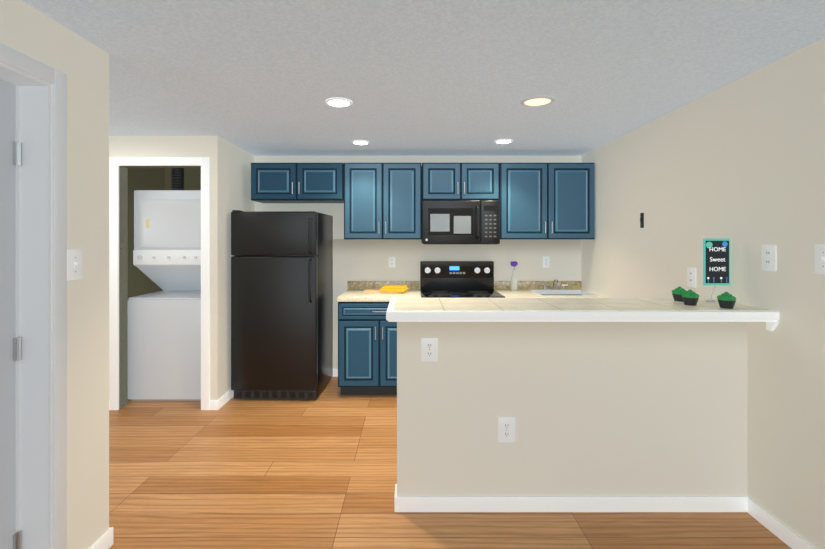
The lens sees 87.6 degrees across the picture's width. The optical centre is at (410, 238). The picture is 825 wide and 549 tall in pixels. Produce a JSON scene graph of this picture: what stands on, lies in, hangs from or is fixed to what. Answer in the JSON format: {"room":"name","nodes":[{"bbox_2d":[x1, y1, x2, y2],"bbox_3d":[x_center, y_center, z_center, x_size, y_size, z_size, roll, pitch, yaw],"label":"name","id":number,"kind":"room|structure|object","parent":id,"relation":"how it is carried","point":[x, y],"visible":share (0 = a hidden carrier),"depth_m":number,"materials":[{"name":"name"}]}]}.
{"room":"kitchen","nodes":[
{"label":"kitchen","id":0,"kind":"room"},
{"bbox_2d":[0,0,108,548],"bbox_3d":[-1.504,0.290,-0.286,0.160,2.320,4.628,0,0,0],"label":"wall","id":1,"kind":"structure","parent":0,"point":[81,63],"depth_m":1.88,"materials":[{"name":"beige paint"}]},
{"bbox_2d":[0,80,21,548],"bbox_3d":[-1.548,0.421,1.291,0.048,2.033,0.792,0,0,0],"label":"door","id":2,"kind":"structure","parent":1,"relation":"in","point":[10,341],"depth_m":1.64,"materials":[{"name":"grey paint"}]},
{"bbox_2d":[0,43,66,548],"bbox_3d":[-1.496,0.389,1.290,0.176,2.122,0.944,0,0,0],"label":"door frame","id":3,"kind":"structure","parent":1,"relation":"attached to","point":[41,326],"depth_m":1.69,"materials":[{"name":"grey wood"}]},
{"bbox_2d":[67,249,82,280],"bbox_3d":[-1.414,0.110,1.817,0.018,0.128,0.085,0,0,0],"label":"light switch","id":4,"kind":"object","parent":1,"relation":"attached to","point":[74,264],"visible":0.81,"depth_m":1.81,"materials":[{"name":"white plastic"}]},
{"bbox_2d":[89,527,112,548],"bbox_3d":[-1.419,1.409,1.903,0.017,0.082,0.276,0,0,0],"label":"baseboard","id":5,"kind":"structure","parent":1,"relation":"attached to","point":[105,541],"depth_m":1.99,"materials":[{"name":"white wood"}]},
{"bbox_2d":[109,136,254,408],"bbox_3d":[-2.620,0.290,4.143,1.960,2.320,0.998,0,0,0],"label":"wall","id":6,"kind":"structure","parent":0,"point":[230,177],"depth_m":3.73,"materials":[{"name":"beige paint"}]},
{"bbox_2d":[109,157,209,409],"bbox_3d":[-2.124,0.381,3.636,0.843,2.138,0.016,0,0,0],"label":"trim","id":7,"kind":"structure","parent":6,"relation":"attached to","point":[115,163],"depth_m":3.63,"materials":[{"name":"white wood"}]},
{"bbox_2d":[213,389,233,409],"bbox_3d":[-1.638,1.409,4.055,0.023,0.082,0.849,0,0,0],"label":"baseboard","id":8,"kind":"structure","parent":6,"relation":"attached to","point":[217,404],"depth_m":3.73,"materials":[{"name":"white wood"}]},
{"bbox_2d":[255,156,580,368],"bbox_3d":[0.085,0.290,4.582,3.650,2.320,0.120,0,0,0],"label":"wall","id":9,"kind":"structure","parent":0,"point":[360,259],"depth_m":4.52,"materials":[{"name":"paint"}]},
{"bbox_2d":[251,163,343,202],"bbox_3d":[-1.106,-0.553,4.320,0.898,0.366,0.399,0,0,0],"label":"upper cabinet","id":10,"kind":"object","parent":9,"relation":"attached to","point":[297,182],"visible":1,"depth_m":4.15,"materials":[{"name":"blue wood"}]},
{"bbox_2d":[332,369,337,376],"bbox_3d":[0.075,1.409,4.515,3.430,0.082,0.013,0,0,0],"label":"baseboard","id":11,"kind":"structure","parent":9,"relation":"attached to","point":[335,371],"depth_m":4.51,"materials":[{"name":"white wood"}]},
{"bbox_2d":[344,163,421,238],"bbox_3d":[-0.275,-0.363,4.320,0.753,0.745,0.399,0,0,0],"label":"upper cabinet","id":12,"kind":"object","parent":9,"relation":"attached to","point":[382,200],"visible":1,"depth_m":4.15,"materials":[{"name":"blue wood"}]},
{"bbox_2d":[389,257,394,266],"bbox_3d":[-0.200,0.247,4.518,0.070,0.115,0.008,0,0,0],"label":"electrical outlet","id":13,"kind":"object","parent":9,"relation":"attached to","point":[391,261],"visible":1,"depth_m":4.52,"materials":[{"name":"white plastic"}]},
{"bbox_2d":[422,163,498,200],"bbox_3d":[0.482,-0.553,4.320,0.749,0.366,0.399,0,0,0],"label":"upper cabinet","id":14,"kind":"object","parent":9,"relation":"attached to","point":[460,181],"visible":0.98,"depth_m":4.15,"materials":[{"name":"blue wood"}]},
{"bbox_2d":[421,200,499,243],"bbox_3d":[0.482,-0.154,4.298,0.745,0.423,0.443,0,0,0],"label":"microwave","id":15,"kind":"object","parent":14,"relation":"attached to","point":[460,221],"visible":1,"depth_m":4.12,"materials":[{"name":"black"}]},
{"bbox_2d":[543,257,548,266],"bbox_3d":[1.420,0.247,4.518,0.070,0.115,0.008,0,0,0],"label":"electrical outlet","id":16,"kind":"object","parent":9,"relation":"attached to","point":[545,261],"visible":1,"depth_m":4.52,"materials":[{"name":"white plastic"}]},
{"bbox_2d":[499,163,594,238],"bbox_3d":[1.323,-0.363,4.320,0.919,0.745,0.399,0,0,0],"label":"upper cabinet","id":17,"kind":"object","parent":9,"relation":"attached to","point":[547,200],"visible":0.92,"depth_m":4.15,"materials":[{"name":"blue wood"}]},
{"bbox_2d":[22,0,824,155],"bbox_3d":[-0.900,-0.900,1.000,5.700,0.060,7.500,0,0,0],"label":"ceiling","id":18,"kind":"structure","parent":0,"point":[405,77],"depth_m":2.16,"materials":[{"name":"white paint"}]},
{"bbox_2d":[325,98,351,106],"bbox_3d":[-0.459,-0.865,2.740,0.170,0.010,0.170,0,0,0],"label":"recessed light","id":19,"kind":"object","parent":18,"relation":"in","point":[339,102],"visible":1,"depth_m":2.73,"materials":[{"name":"white"}]},
{"bbox_2d":[352,140,369,144],"bbox_3d":[-0.454,-0.865,3.877,0.160,0.010,0.160,0,0,0],"label":"recessed light","id":20,"kind":"object","parent":18,"relation":"in","point":[361,142],"visible":1,"depth_m":3.87,"materials":[{"name":"white"}]},
{"bbox_2d":[494,139,512,143],"bbox_3d":[0.826,-0.865,3.837,0.160,0.010,0.160,0,0,0],"label":"recessed light","id":21,"kind":"object","parent":18,"relation":"in","point":[502,141],"visible":1,"depth_m":3.83,"materials":[{"name":"white"}]},
{"bbox_2d":[520,96,554,106],"bbox_3d":[0.800,-0.865,2.720,0.210,0.010,0.210,0,0,0],"label":"recessed light","id":22,"kind":"object","parent":18,"relation":"in","point":[536,101],"visible":0.94,"depth_m":2.71,"materials":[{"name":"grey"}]},
{"bbox_2d":[109,377,790,548],"bbox_3d":[-0.900,1.480,1.000,5.700,0.060,7.500,0,0,0],"label":"floor","id":23,"kind":"structure","parent":0,"point":[320,472],"depth_m":2.41,"materials":[{"name":"brown wood"}]},
{"bbox_2d":[128,168,200,400],"bbox_3d":[-2.182,0.300,4.156,0.672,2.300,0.688,0,0,0],"label":"dryer","id":24,"kind":"object","parent":23,"relation":"on","point":[164,344],"visible":0.67,"depth_m":3.82,"materials":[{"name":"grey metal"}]},
{"bbox_2d":[231,210,332,399],"bbox_3d":[-1.207,0.599,4.119,0.788,1.702,0.768,0,0,0],"label":"fridge","id":25,"kind":"object","parent":23,"relation":"on","point":[281,305],"visible":1,"depth_m":3.80,"materials":[{"name":"black metal"}]},
{"bbox_2d":[337,281,420,394],"bbox_3d":[-0.287,0.948,4.180,0.756,1.005,0.679,0,0,0],"label":"base cabinet","id":26,"kind":"object","parent":23,"relation":"on","point":[367,347],"visible":0.73,"depth_m":3.87,"materials":[{"name":"blue wood"}]},
{"bbox_2d":[364,288,400,292],"bbox_3d":[-0.280,0.519,4.280,0.360,0.018,0.240,0,0,0],"label":"cutting board","id":27,"kind":"object","parent":26,"relation":"on","point":[371,290],"visible":0.69,"depth_m":4.16,"materials":[{"name":"brown wood"}]},
{"bbox_2d":[380,285,408,291],"bbox_3d":[-0.160,0.488,4.220,0.240,0.043,0.200,0,0,12],"label":"towel","id":28,"kind":"object","parent":27,"relation":"on","point":[397,288],"visible":1,"depth_m":4.14,"materials":[{"name":"yellow fabric"}]},
{"bbox_2d":[420,261,504,297],"bbox_3d":[0.474,0.843,4.156,0.757,1.215,0.687,0,0,0],"label":"range","id":29,"kind":"object","parent":23,"relation":"on","point":[456,279],"visible":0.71,"depth_m":4.41,"materials":[{"name":"black metal"}]},
{"bbox_2d":[494,279,608,297],"bbox_3d":[1.320,0.930,4.180,0.934,1.040,0.679,0,0,0],"label":"countertop","id":30,"kind":"structure","parent":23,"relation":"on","point":[555,288],"depth_m":4.40,"materials":[{"name":"beige stone"}]},
{"bbox_2d":[510,261,517,289],"bbox_3d":[1.066,0.382,4.445,0.078,0.294,0.068,0,0,0],"label":"flower vase","id":31,"kind":"object","parent":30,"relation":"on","point":[514,283],"visible":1,"depth_m":4.42,"materials":[{"name":"white ceramic"}]},
{"bbox_2d":[397,322,746,495],"bbox_3d":[0.858,0.927,2.345,1.864,1.045,0.115,0,0,0],"label":"wall","id":32,"kind":"structure","parent":0,"point":[626,408],"depth_m":2.29,"materials":[{"name":"paint"}]},
{"bbox_2d":[421,338,437,360],"bbox_3d":[0.098,0.591,2.284,0.089,0.124,0.008,0,0,0],"label":"outlet","id":33,"kind":"object","parent":32,"relation":"attached to","point":[429,349],"visible":1,"depth_m":2.28,"materials":[{"name":"white plastic"}]},
{"bbox_2d":[498,417,514,441],"bbox_3d":[0.508,1.016,2.284,0.089,0.133,0.008,0,0,0],"label":"outlet","id":34,"kind":"object","parent":32,"relation":"attached to","point":[506,429],"visible":1,"depth_m":2.28,"materials":[{"name":"white plastic"}]},
{"bbox_2d":[394,489,747,511],"bbox_3d":[0.841,1.409,2.280,1.858,0.082,0.020,0,0,0],"label":"baseboard","id":35,"kind":"structure","parent":32,"relation":"attached to","point":[401,503],"depth_m":2.27,"materials":[{"name":"white wood"}]},
{"bbox_2d":[386,298,778,330],"bbox_3d":[0.834,0.405,2.333,1.909,0.101,0.499,0,0,0],"label":"countertop","id":36,"kind":"structure","parent":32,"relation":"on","point":[535,310],"depth_m":2.12,"materials":[{"name":"white"}]},
{"bbox_2d":[672,286,685,301],"bbox_3d":[1.522,0.312,2.435,0.082,0.082,0.082,0,0,0],"label":"cupcake","id":37,"kind":"object","parent":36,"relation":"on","point":[677,293],"visible":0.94,"depth_m":2.42,"materials":[{"name":"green food"}]},
{"bbox_2d":[681,289,698,305],"bbox_3d":[1.487,0.312,2.290,0.082,0.082,0.082,0,0,0],"label":"cupcake","id":38,"kind":"object","parent":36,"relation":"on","point":[690,297],"visible":1,"depth_m":2.27,"materials":[{"name":"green food"}]},
{"bbox_2d":[703,239,729,301],"bbox_3d":[1.656,0.176,2.380,0.144,0.353,0.116,0,0,0],"label":"home sign","id":39,"kind":"object","parent":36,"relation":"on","point":[716,261],"visible":1,"depth_m":2.32,"materials":[{"name":"black metal"}]},
{"bbox_2d":[717,292,735,308],"bbox_3d":[1.607,0.312,2.190,0.082,0.082,0.082,0,0,0],"label":"cupcake","id":40,"kind":"object","parent":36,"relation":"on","point":[726,300],"visible":1,"depth_m":2.17,"materials":[{"name":"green food"}]},
{"bbox_2d":[581,38,824,548],"bbox_3d":[1.850,0.290,0.911,0.120,2.320,7.222,0,0,0],"label":"wall","id":41,"kind":"structure","parent":0,"point":[739,163],"depth_m":2.23,"materials":[{"name":"beige paint"}]},
{"bbox_2d":[640,213,643,227],"bbox_3d":[1.781,-0.140,3.326,0.018,0.116,0.045,0,0,0],"label":"switch plate","id":42,"kind":"object","parent":41,"relation":"attached to","point":[641,220],"visible":1,"depth_m":3.32,"materials":[{"name":"black plastic"}]},
{"bbox_2d":[687,267,695,287],"bbox_3d":[1.786,0.246,2.739,0.008,0.124,0.085,0,0,0],"label":"electrical outlet","id":43,"kind":"object","parent":41,"relation":"attached to","point":[691,276],"visible":1,"depth_m":2.73,"materials":[{"name":"white plastic"}]},
{"bbox_2d":[762,245,775,270],"bbox_3d":[1.786,0.097,2.147,0.008,0.128,0.085,0,0,0],"label":"electrical outlet","id":44,"kind":"object","parent":41,"relation":"attached to","point":[768,257],"visible":1,"depth_m":2.14,"materials":[{"name":"white plastic"}]},
{"bbox_2d":[745,497,815,548],"bbox_3d":[1.784,1.409,-0.156,0.013,0.082,4.888,0,0,0],"label":"baseboard","id":45,"kind":"structure","parent":41,"relation":"attached to","point":[788,536],"depth_m":2.10,"materials":[{"name":"white wood"}]},
{"bbox_2d":[814,244,824,273],"bbox_3d":[1.781,0.090,1.860,0.018,0.128,0.085,0,0,0],"label":"electrical outlet","id":46,"kind":"object","parent":41,"relation":"attached to","point":[819,258],"visible":1,"depth_m":1.88,"materials":[{"name":"white plastic"}]}
]}

